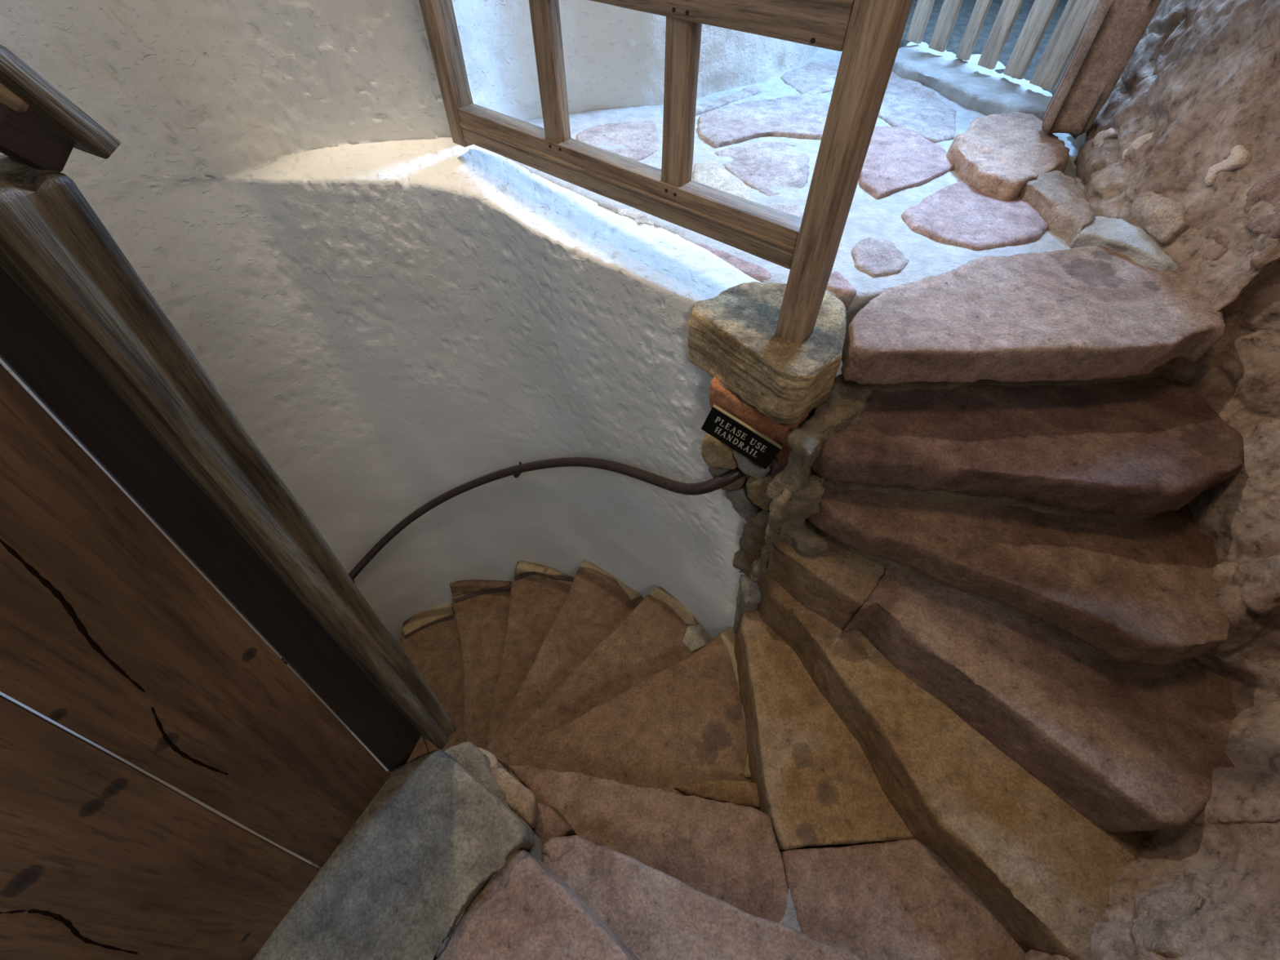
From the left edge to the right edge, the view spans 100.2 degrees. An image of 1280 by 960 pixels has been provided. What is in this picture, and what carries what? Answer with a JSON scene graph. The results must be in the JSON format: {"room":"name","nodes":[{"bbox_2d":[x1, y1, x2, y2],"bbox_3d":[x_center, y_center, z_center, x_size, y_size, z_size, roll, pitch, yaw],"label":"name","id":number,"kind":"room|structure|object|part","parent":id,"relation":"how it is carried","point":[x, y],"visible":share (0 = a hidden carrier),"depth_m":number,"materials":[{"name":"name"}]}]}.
{"room":"spiral stone staircase","nodes":[
{"label":"spiral stone staircase","id":0,"kind":"room"},
{"bbox_2d":[0,0,762,863],"bbox_3d":[-0.845,0.067,1.387,2.546,4.561,1.744,-27,56,-19],"label":"wall","id":1,"kind":"structure","parent":0,"point":[398,315],"depth_m":1.60,"materials":[{"name":"paint"}]},
{"bbox_2d":[406,735,428,762],"bbox_3d":[-1.293,1.301,3.012,0.440,0.246,1.102,-27,57,-20],"label":"stone step","id":2,"kind":"structure","parent":1,"relation":"attached to","point":[420,748],"depth_m":2.78,"materials":[{"name":"orange stone"}]},
{"bbox_2d":[400,603,466,752],"bbox_3d":[-1.054,1.096,2.915,0.377,0.253,1.032,-16,54,-13],"label":"stone step","id":3,"kind":"structure","parent":2,"relation":"on","point":[434,651],"depth_m":2.86,"materials":[{"name":"orange stone"}]},
{"bbox_2d":[401,603,453,635],"bbox_3d":[-1.201,0.781,3.033,0.283,0.057,0.113,-23,55,-17],"label":"fillet","id":4,"kind":"object","parent":3,"relation":"on","point":[419,620],"visible":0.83,"depth_m":3.01,"materials":[{"name":"beige stone"}]},
{"bbox_3d":[-1.178,0.816,2.992,0.274,0.028,0.046,-21,55,-16],"label":"joint strip","id":5,"kind":"part","parent":3,"relation":"part of","materials":[{"name":"beige stone"}]},
{"bbox_2d":[452,580,511,749],"bbox_3d":[-0.819,0.949,2.776,0.416,0.254,1.035,0,52,0],"label":"stone step","id":6,"kind":"structure","parent":3,"relation":"on","point":[482,620],"depth_m":2.71,"materials":[{"name":"orange stone"}]},
{"bbox_2d":[449,579,511,596],"bbox_3d":[-0.870,0.587,2.930,0.336,0.055,0.082,-7,52,-6],"label":"edging stone","id":7,"kind":"object","parent":6,"relation":"on","point":[464,587],"visible":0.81,"depth_m":2.91,"materials":[{"name":"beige stone"}]},
{"bbox_3d":[-0.849,0.617,2.895,0.308,0.028,0.040,-12,53,-9],"label":"joint strip","id":8,"kind":"part","parent":6,"relation":"part of","materials":[{"name":"brown stone"}]},
{"bbox_2d":[486,561,573,746],"bbox_3d":[-0.461,0.828,2.617,0.386,0.253,0.994,0,52,0],"label":"stone step","id":9,"kind":"structure","parent":6,"relation":"on","point":[536,601],"depth_m":2.57,"materials":[{"name":"orange stone"}]},
{"bbox_2d":[515,560,566,575],"bbox_3d":[-0.483,0.453,2.780,0.304,0.058,0.110,4,52,3],"label":"fillet","id":10,"kind":"object","parent":9,"relation":"on","point":[523,566],"visible":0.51,"depth_m":2.75,"materials":[{"name":"beige stone"}]},
{"bbox_3d":[-0.488,0.494,2.737,0.309,0.028,0.071,0,52,0],"label":"joint strip","id":11,"kind":"part","parent":9,"relation":"part of","materials":[{"name":"brown stone"}]},
{"bbox_2d":[485,566,644,755],"bbox_3d":[-0.286,0.811,2.380,0.380,0.245,1.030,21,55,16],"label":"stone step","id":12,"kind":"structure","parent":9,"relation":"on","point":[595,604],"depth_m":2.33,"materials":[{"name":"orange stone"}]},
{"bbox_2d":[494,586,702,772],"bbox_3d":[-0.108,0.788,2.142,1.012,0.246,0.390,-25,56,-19],"label":"stone step","id":13,"kind":"structure","parent":12,"relation":"on","point":[648,642],"depth_m":2.05,"materials":[{"name":"orange stone"}]},
{"bbox_2d":[506,632,751,795],"bbox_3d":[0.114,0.932,1.774,0.972,0.246,0.522,-24,55,-18],"label":"stone step","id":14,"kind":"structure","parent":13,"relation":"on","point":[683,723],"depth_m":1.71,"materials":[{"name":"orange stone"}]},
{"bbox_2d":[509,764,788,923],"bbox_3d":[0.032,0.962,1.476,0.837,0.218,0.314,21,55,16],"label":"stone step","id":15,"kind":"structure","parent":14,"relation":"on","point":[728,852],"depth_m":1.38,"materials":[{"name":"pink stone"}]},
{"bbox_2d":[778,888,801,932],"bbox_3d":[0.350,1.053,1.285,0.057,0.035,0.110,-8,52,-6],"label":"mortar patch","id":16,"kind":"object","parent":15,"relation":"on","point":[789,919],"visible":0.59,"depth_m":1.27,"materials":[{"name":"grey concrete"}]},
{"bbox_2d":[674,778,759,808],"bbox_3d":[0.227,0.917,1.575,0.252,0.057,0.069,4,52,3],"label":"edging stone","id":17,"kind":"object","parent":14,"relation":"on","point":[742,793],"visible":0.76,"depth_m":1.55,"materials":[{"name":"stone"}]},
{"bbox_2d":[720,626,745,724],"bbox_3d":[0.329,0.666,1.848,0.084,0.055,0.359,0,52,0],"label":"fillet","id":18,"kind":"object","parent":14,"relation":"on","point":[727,636],"visible":0.35,"depth_m":1.88,"materials":[{"name":"beige stone"}]},
{"bbox_2d":[743,753,751,778],"bbox_3d":[0.354,0.870,1.686,0.070,0.054,0.137,0,52,0],"label":"edging stone","id":19,"kind":"object","parent":14,"relation":"on","point":[747,771],"visible":0.2,"depth_m":1.64,"materials":[{"name":"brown stone"}]},
{"bbox_2d":[733,608,913,852],"bbox_3d":[0.553,0.722,1.666,0.449,0.216,0.723,0,52,0],"label":"stone step","id":20,"kind":"structure","parent":14,"relation":"on","point":[817,786],"depth_m":1.49,"materials":[{"name":"stone"}]},
{"bbox_2d":[757,574,1143,959],"bbox_3d":[0.684,0.657,1.481,0.378,0.208,1.129,-36,60,-25],"label":"stone step","id":21,"kind":"structure","parent":20,"relation":"on","point":[1045,871],"depth_m":1.29,"materials":[{"name":"stone"}]},
{"bbox_2d":[744,520,885,630],"bbox_3d":[0.495,0.225,1.591,0.407,0.194,0.201,34,59,24],"label":"stone step","id":22,"kind":"structure","parent":21,"relation":"on","point":[834,584],"depth_m":1.48,"materials":[{"name":"stone"}]},
{"bbox_2d":[842,567,1235,833],"bbox_3d":[0.961,0.476,1.387,0.878,0.197,0.468,28,57,20],"label":"stone step","id":23,"kind":"structure","parent":21,"relation":"on","point":[1130,747],"depth_m":1.26,"materials":[{"name":"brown stone"}]},
{"bbox_2d":[816,527,1116,660],"bbox_3d":[0.927,0.288,1.440,0.915,0.274,0.260,16,53,12],"label":"filling","id":24,"kind":"object","parent":23,"relation":"on","point":[903,568],"visible":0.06,"depth_m":1.40,"materials":[{"name":"brown stone"}]},
{"bbox_2d":[807,483,1231,665],"bbox_3d":[0.924,0.176,1.336,1.028,0.110,0.496,5,52,4],"label":"stone step","id":25,"kind":"structure","parent":24,"relation":"on","point":[1140,591],"depth_m":1.27,"materials":[{"name":"brown stone"}]},
{"bbox_2d":[823,478,1157,523],"bbox_3d":[0.941,0.037,1.419,0.984,0.272,0.184,4,52,3],"label":"filling","id":26,"kind":"object","parent":25,"relation":"on","point":[905,491],"visible":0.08,"depth_m":1.35,"materials":[{"name":"brown stone"}]},
{"bbox_2d":[810,375,1244,516],"bbox_3d":[0.954,-0.129,1.352,1.072,0.114,0.481,0,52,0],"label":"stone step","id":27,"kind":"structure","parent":26,"relation":"on","point":[1151,446],"depth_m":1.26,"materials":[{"name":"red stone"}]},
{"bbox_2d":[871,358,1173,392],"bbox_3d":[0.986,-0.288,1.439,0.917,0.278,0.197,0,52,0],"label":"filling","id":28,"kind":"object","parent":27,"relation":"on","point":[1157,371],"visible":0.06,"depth_m":1.37,"materials":[{"name":"brown stone"}]},
{"bbox_2d":[840,245,1225,385],"bbox_3d":[0.937,-0.429,1.348,0.926,0.111,0.454,0,52,0],"label":"stone step","id":29,"kind":"structure","parent":28,"relation":"on","point":[1086,313],"depth_m":1.24,"materials":[{"name":"stone"}]},
{"bbox_2d":[648,586,696,625],"bbox_3d":[0.144,0.524,2.216,0.233,0.056,0.072,35,59,24],"label":"fillet","id":30,"kind":"object","parent":13,"relation":"on","point":[673,602],"visible":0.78,"depth_m":2.19,"materials":[{"name":"beige stone"}]},
{"bbox_2d":[682,623,713,653],"bbox_3d":[0.228,0.626,2.134,0.133,0.051,0.103,-20,55,-15],"label":"edging stone","id":31,"kind":"object","parent":13,"relation":"on","point":[696,637],"visible":0.7,"depth_m":2.11,"materials":[{"name":"grey stone"}]},
{"bbox_2d":[688,281,872,634],"bbox_3d":[0.335,0.096,1.702,0.488,1.334,0.449,14,53,11],"label":"stone pillar","id":32,"kind":"structure","parent":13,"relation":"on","point":[791,393],"depth_m":1.28,"materials":[{"name":"beige stone"}]},
{"bbox_2d":[418,0,913,344],"bbox_3d":[-0.073,-0.874,1.069,1.152,0.895,0.076,33,59,23],"label":"wooden railing","id":33,"kind":"object","parent":32,"relation":"on","point":[868,33],"visible":1,"depth_m":1.06,"materials":[{"name":"brown wood"}]},
{"bbox_3d":[-0.492,-1.195,1.232,0.057,0.752,0.062,33,59,23],"label":"post","id":34,"kind":"part","parent":33,"relation":"part of","materials":[{"name":"brown wood"}]},
{"bbox_3d":[-0.075,-0.718,1.272,1.034,0.010,0.060,33,59,23],"label":"moulding","id":35,"kind":"part","parent":33,"relation":"part of","materials":[{"name":"brown wood"}]},
{"bbox_3d":[-0.075,-0.725,1.263,1.035,0.013,0.064,33,59,23],"label":"moulding","id":36,"kind":"part","parent":33,"relation":"part of","materials":[{"name":"brown wood"}]},
{"bbox_3d":[-0.075,-0.723,1.266,1.036,0.081,0.056,33,59,23],"label":"rail","id":37,"kind":"part","parent":33,"relation":"part of","materials":[{"name":"brown wood"}]},
{"bbox_3d":[-0.075,-0.960,0.965,1.035,0.141,0.060,33,59,23],"label":"rail","id":38,"kind":"part","parent":33,"relation":"part of","materials":[{"name":"brown wood"}]},
{"bbox_3d":[-0.075,-0.952,0.976,1.035,0.014,0.066,33,59,23],"label":"moulding","id":39,"kind":"part","parent":33,"relation":"part of","materials":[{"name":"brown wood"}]},
{"bbox_3d":[0.344,-0.600,0.853,0.064,0.895,0.068,33,59,23],"label":"post","id":40,"kind":"part","parent":33,"relation":"part of","materials":[{"name":"brown wood"}]},
{"bbox_2d":[701,404,782,469],"bbox_3d":[0.252,-0.106,1.343,0.214,0.142,0.009,25,56,18],"label":"sign","id":41,"kind":"object","parent":32,"relation":"attached to","point":[736,434],"visible":1,"depth_m":1.33,"materials":[{"name":"black"}]},
{"bbox_2d":[580,559,642,600],"bbox_3d":[-0.127,0.466,2.516,0.349,0.055,0.088,29,57,21],"label":"fillet","id":42,"kind":"object","parent":12,"relation":"on","point":[631,593],"visible":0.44,"depth_m":2.49,"materials":[{"name":"brown stone"}]},
{"bbox_2d":[280,457,745,664],"bbox_3d":[-0.747,0.234,2.088,2.009,1.307,0.680,-6,52,-5],"label":"handrail","id":43,"kind":"object","parent":1,"relation":"attached to","point":[717,482],"visible":0.86,"depth_m":2.00,"materials":[{"name":"metal"}]},
{"bbox_2d":[444,742,519,816],"bbox_3d":[-0.535,1.592,1.798,0.458,2.043,0.914,20,54,15],"label":"wall","id":44,"kind":"structure","parent":0,"point":[468,754],"depth_m":1.26,"materials":[{"name":"beige stone"}]},
{"bbox_2d":[0,43,456,749],"bbox_3d":[-0.423,0.150,0.752,0.078,1.197,0.165,23,55,17],"label":"door frame","id":45,"kind":"structure","parent":44,"relation":"attached to","point":[54,246],"depth_m":0.43,"materials":[{"name":"brown wood"}]},
{"bbox_2d":[0,266,421,959],"bbox_3d":[-0.635,0.351,0.487,0.038,1.401,0.820,23,55,17],"label":"door","id":46,"kind":"structure","parent":45,"relation":"in","point":[108,633],"depth_m":0.58,"materials":[{"name":"brown wood"}]},
{"bbox_2d":[253,749,536,959],"bbox_3d":[-0.517,0.933,0.959,0.403,0.168,0.806,17,54,13],"label":"threshold slab","id":47,"kind":"object","parent":44,"relation":"on","point":[405,873],"visible":0.84,"depth_m":1.01,"materials":[{"name":"stone"}]},
{"bbox_2d":[435,747,577,959],"bbox_3d":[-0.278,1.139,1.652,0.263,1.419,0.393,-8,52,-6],"label":"stair step","id":48,"kind":"structure","parent":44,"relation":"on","point":[551,830],"depth_m":1.23,"materials":[{"name":"stone"}]},
{"bbox_2d":[452,0,820,121],"bbox_3d":[0.298,-2.344,1.634,2.812,2.000,0.357,-38,61,-26],"label":"wall","id":49,"kind":"structure","parent":0,"point":[614,56],"depth_m":2.00,"materials":[{"name":"paint"}]},
{"bbox_2d":[502,47,1084,337],"bbox_3d":[1.029,-1.436,2.216,2.856,0.212,2.199,-37,60,-26],"label":"floor","id":50,"kind":"structure","parent":0,"point":[911,218],"depth_m":1.76,"materials":[{"name":"grey stone"}]},
{"bbox_2d":[946,111,1069,200],"bbox_3d":[1.252,-1.096,1.827,0.355,0.138,0.686,32,58,22],"label":"stone","id":51,"kind":"object","parent":50,"relation":"on","point":[997,154],"visible":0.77,"depth_m":1.74,"materials":[{"name":"stone"}]},
{"bbox_2d":[1017,169,1094,246],"bbox_3d":[1.238,-0.821,1.616,0.181,0.115,0.432,0,52,0],"label":"stone","id":52,"kind":"object","parent":50,"relation":"on","point":[1063,205],"visible":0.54,"depth_m":1.55,"materials":[{"name":"brown stone"}]},
{"bbox_2d":[1070,216,1177,271],"bbox_3d":[1.323,-0.622,1.459,0.151,0.111,0.255,-36,60,-25],"label":"stone","id":53,"kind":"object","parent":50,"relation":"on","point":[1119,235],"visible":0.55,"depth_m":1.42,"materials":[{"name":"grey stone"}]},
{"bbox_2d":[1024,0,1279,959],"bbox_3d":[1.366,-0.479,0.618,0.624,3.078,3.386,15,53,12],"label":"wall","id":54,"kind":"structure","parent":0,"point":[1184,149],"depth_m":1.23,"materials":[{"name":"brown stone"}]},
{"bbox_2d":[780,838,1026,959],"bbox_3d":[0.699,1.242,1.258,0.679,0.217,0.670,0,52,0],"label":"stone step","id":55,"kind":"structure","parent":54,"relation":"attached to","point":[898,900],"depth_m":1.29,"materials":[{"name":"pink stone"}]},
{"bbox_2d":[543,835,862,959],"bbox_3d":[0.172,1.168,1.079,0.965,0.208,0.495,16,53,12],"label":"stone step","id":56,"kind":"structure","parent":55,"relation":"on","point":[657,915],"depth_m":1.14,"materials":[{"name":"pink stone"}]},
{"bbox_2d":[435,848,639,959],"bbox_3d":[-0.142,1.000,0.981,0.602,0.208,0.534,0,52,0],"label":"stone step","id":57,"kind":"structure","parent":56,"relation":"on","point":[525,911],"depth_m":0.99,"materials":[{"name":"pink stone"}]},
{"bbox_2d":[892,41,1052,122],"bbox_3d":[1.430,-1.726,2.335,0.444,0.124,0.990,-20,54,-15],"label":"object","id":58,"kind":"structure","parent":54,"relation":"attached to","point":[974,86],"depth_m":2.22,"materials":[{"name":"grey stone"}]},
{"bbox_2d":[906,0,1096,90],"bbox_3d":[1.447,-2.154,1.924,0.049,1.051,0.843,-20,54,-15],"label":"railing","id":59,"kind":"object","parent":58,"relation":"on","point":[1068,31],"visible":0.98,"depth_m":2.14,"materials":[{"name":"white wood"}]},
{"bbox_2d":[1041,0,1161,139],"bbox_3d":[1.421,-1.706,1.225,0.211,1.611,0.144,21,55,16],"label":"door frame","id":60,"kind":"structure","parent":54,"relation":"attached to","point":[1113,30],"depth_m":1.65,"materials":[{"name":"dark brown wood"}]},
{"label":"outside","id":61,"kind":"structure","parent":0,"visible":0},
{"bbox_2d":[898,0,1076,95],"bbox_3d":[2.310,-2.182,2.766,1.990,0.246,2.031,-20,54,-15],"label":"ground","id":62,"kind":"structure","parent":61,"point":[966,8],"depth_m":2.75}
]}

